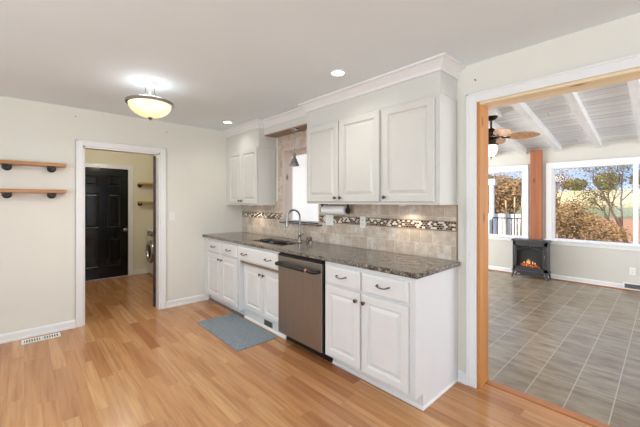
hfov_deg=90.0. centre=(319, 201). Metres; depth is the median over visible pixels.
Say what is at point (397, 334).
base cabinet
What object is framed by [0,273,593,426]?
floor
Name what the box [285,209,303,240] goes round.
faucet
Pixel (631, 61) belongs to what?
trim
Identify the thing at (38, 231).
wall
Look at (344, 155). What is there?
upper cabinet
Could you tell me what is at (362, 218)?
wall outlet
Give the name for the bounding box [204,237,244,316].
base cabinet
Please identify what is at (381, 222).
trim
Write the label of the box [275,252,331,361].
dishwasher
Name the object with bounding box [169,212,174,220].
wall switch
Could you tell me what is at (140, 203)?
wall shelf
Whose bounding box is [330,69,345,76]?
recessed light
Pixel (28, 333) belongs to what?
baseboard
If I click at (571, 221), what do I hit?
shrub
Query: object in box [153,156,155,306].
door
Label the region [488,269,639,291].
trim
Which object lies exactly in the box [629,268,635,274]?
wall outlet
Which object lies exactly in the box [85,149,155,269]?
wall
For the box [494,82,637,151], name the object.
ceiling
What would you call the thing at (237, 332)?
kitchen mat
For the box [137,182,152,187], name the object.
wall shelf
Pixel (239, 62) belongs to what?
ceiling
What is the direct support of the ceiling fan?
attached to the ceiling beam at (513, 143)
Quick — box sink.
[262,241,292,245]
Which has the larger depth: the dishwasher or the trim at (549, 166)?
the trim at (549, 166)
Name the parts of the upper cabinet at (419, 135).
door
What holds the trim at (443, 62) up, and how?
attached to the wall at (439, 81)
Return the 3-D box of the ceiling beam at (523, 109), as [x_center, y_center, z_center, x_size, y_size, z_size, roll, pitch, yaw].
[2.659,-1.249,4.231,4.350,0.718,0.090,0,0,-43]
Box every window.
[279,145,321,225]
[488,169,522,236]
[552,162,639,244]
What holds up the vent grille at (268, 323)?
attached to the base cabinet at (258, 271)
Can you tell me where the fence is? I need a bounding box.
[488,213,520,234]
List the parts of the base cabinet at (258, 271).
door, false drawer, rail, shoe moulding, door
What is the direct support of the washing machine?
on the floor at (132, 362)
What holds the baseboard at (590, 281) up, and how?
attached to the wall at (601, 264)
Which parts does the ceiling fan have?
lamp shade, blade, blade, blade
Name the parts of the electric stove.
door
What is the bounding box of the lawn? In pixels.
[502,189,639,243]
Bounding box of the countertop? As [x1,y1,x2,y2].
[202,232,460,278]
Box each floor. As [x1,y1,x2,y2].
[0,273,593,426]
[488,270,639,426]
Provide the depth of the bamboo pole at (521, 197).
7.46 m
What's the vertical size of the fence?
1.610 m
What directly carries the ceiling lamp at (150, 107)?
attached to the ceiling at (239, 62)
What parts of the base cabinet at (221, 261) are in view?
drawer, door, shoe moulding, door, drawer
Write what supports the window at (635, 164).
in the wall at (601, 264)
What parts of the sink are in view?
bowl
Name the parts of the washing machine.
door glass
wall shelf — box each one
[0,160,66,172]
[0,189,66,198]
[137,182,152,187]
[137,201,152,205]
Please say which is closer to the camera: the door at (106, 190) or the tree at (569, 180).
the door at (106, 190)
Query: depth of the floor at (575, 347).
3.10 m
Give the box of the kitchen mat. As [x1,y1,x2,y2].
[198,313,276,350]
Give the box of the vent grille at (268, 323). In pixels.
[264,319,272,327]
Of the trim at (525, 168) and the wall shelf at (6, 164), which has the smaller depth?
the wall shelf at (6, 164)
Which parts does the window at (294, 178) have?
sill, sash, pane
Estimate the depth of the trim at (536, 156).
5.89 m
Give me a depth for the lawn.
61.16 m
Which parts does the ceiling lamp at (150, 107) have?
lamp shade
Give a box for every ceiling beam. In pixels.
[488,121,526,154]
[511,102,561,151]
[563,92,601,147]
[627,79,639,141]
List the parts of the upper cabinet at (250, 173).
door, door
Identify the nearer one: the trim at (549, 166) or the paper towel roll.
the paper towel roll
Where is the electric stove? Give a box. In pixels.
[511,238,551,281]
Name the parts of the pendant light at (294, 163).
lamp shade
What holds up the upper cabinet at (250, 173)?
attached to the wall at (618, 38)
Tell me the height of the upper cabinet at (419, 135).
0.814 m
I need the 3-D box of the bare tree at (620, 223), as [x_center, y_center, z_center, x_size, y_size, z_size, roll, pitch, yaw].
[9.518,-0.085,10.427,2.583,4.090,2.552,0,0,-8]
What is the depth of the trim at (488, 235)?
5.46 m
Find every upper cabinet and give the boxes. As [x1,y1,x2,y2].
[226,147,275,204]
[307,108,381,203]
[382,93,455,204]
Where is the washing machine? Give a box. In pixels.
[146,229,152,274]
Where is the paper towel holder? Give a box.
[320,204,349,213]
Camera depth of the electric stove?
5.77 m
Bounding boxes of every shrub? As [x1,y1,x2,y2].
[520,196,632,242]
[560,204,610,236]
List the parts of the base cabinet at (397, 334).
drawer, door, drawer, door, shoe moulding, panel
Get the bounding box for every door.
[85,167,127,280]
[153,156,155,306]
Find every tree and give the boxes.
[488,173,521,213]
[488,178,568,231]
[514,169,582,237]
[561,178,588,190]
[563,164,639,242]
[593,172,620,189]
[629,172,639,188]
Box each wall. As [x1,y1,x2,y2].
[0,96,242,334]
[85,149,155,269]
[226,71,456,153]
[242,13,639,371]
[488,137,639,283]
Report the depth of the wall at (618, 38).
2.49 m
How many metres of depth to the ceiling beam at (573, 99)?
4.27 m
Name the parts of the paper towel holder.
arm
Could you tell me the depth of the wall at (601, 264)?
5.48 m
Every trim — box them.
[76,139,165,327]
[85,162,132,274]
[222,52,465,137]
[242,205,457,260]
[242,212,455,230]
[265,123,306,137]
[466,53,639,387]
[477,102,487,388]
[480,67,639,108]
[485,379,611,426]
[488,164,528,240]
[488,235,639,246]
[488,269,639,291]
[530,149,542,277]
[546,156,639,250]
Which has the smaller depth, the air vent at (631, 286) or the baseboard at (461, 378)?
the baseboard at (461, 378)
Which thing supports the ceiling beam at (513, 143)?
attached to the ceiling at (609, 109)
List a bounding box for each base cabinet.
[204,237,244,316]
[238,241,286,338]
[325,261,457,410]
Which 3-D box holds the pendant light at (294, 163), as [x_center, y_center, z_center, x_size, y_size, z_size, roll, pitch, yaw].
[-0.299,-0.632,3.755,0.124,0.444,0.124,0,0,-43]
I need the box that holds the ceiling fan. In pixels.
[488,115,540,158]
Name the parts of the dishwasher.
handle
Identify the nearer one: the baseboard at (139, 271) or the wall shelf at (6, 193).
the wall shelf at (6, 193)
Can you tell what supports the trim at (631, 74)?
attached to the wall at (618, 38)
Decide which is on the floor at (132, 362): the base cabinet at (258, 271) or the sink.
the base cabinet at (258, 271)
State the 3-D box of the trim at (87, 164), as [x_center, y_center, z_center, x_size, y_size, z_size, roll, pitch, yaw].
[-3.910,0.355,5.766,0.960,2.080,0.024,0,0,-43]
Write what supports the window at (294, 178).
in the wall at (618, 38)
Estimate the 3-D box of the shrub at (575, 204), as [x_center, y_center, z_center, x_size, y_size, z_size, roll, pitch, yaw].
[11.616,0.976,14.681,1.986,1.968,2.119,0,0,-13]
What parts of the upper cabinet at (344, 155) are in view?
door, door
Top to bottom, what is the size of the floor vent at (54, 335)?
0.007 m
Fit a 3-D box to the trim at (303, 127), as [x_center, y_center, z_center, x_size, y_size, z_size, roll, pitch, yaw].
[-0.330,-0.861,3.887,0.186,0.012,0.955,0,0,-43]
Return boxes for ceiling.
[0,0,639,130]
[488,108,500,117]
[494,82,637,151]
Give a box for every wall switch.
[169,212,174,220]
[326,215,333,225]
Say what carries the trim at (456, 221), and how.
attached to the wall at (618, 38)
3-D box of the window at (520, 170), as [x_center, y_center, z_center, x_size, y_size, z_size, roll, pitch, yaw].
[3.521,0.035,6.591,0.120,1.300,1.205,0,0,-43]
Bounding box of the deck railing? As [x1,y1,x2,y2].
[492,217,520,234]
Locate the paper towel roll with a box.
[321,206,347,214]
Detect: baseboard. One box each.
[0,293,209,343]
[133,268,148,274]
[457,369,465,384]
[488,265,623,288]
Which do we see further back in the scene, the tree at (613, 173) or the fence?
the tree at (613, 173)
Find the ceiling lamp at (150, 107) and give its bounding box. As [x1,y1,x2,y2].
[124,81,173,119]
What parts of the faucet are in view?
spout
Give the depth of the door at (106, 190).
5.80 m
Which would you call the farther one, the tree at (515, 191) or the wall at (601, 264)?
the tree at (515, 191)
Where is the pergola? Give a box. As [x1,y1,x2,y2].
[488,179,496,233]
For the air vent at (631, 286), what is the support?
in the wall at (601, 264)
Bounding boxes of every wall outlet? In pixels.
[360,216,365,227]
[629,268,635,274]
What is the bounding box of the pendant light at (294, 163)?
[289,128,299,166]
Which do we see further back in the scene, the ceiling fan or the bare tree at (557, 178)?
the bare tree at (557, 178)
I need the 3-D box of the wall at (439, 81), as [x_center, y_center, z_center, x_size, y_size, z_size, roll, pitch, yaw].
[-0.161,-0.873,3.638,0.275,0.335,3.340,0,0,-43]
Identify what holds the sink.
in the countertop
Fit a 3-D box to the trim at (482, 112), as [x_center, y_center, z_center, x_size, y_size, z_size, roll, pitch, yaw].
[1.987,0.328,1.641,0.174,2.135,2.210,0,0,-43]
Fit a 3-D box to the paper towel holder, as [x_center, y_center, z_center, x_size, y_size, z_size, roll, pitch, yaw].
[0.150,0.075,3.314,0.068,0.098,0.382,0,0,-43]
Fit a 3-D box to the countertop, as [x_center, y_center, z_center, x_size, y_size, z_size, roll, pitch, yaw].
[-0.289,0.481,3.495,0.632,0.035,3.374,0,0,-43]
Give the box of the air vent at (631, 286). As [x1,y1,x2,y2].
[623,282,639,290]
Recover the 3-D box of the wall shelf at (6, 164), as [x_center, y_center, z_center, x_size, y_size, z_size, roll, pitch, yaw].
[-3.125,-0.354,3.069,1.080,0.092,0.150,0,0,-43]
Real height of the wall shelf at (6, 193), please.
0.092 m
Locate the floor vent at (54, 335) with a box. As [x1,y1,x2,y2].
[21,332,60,344]

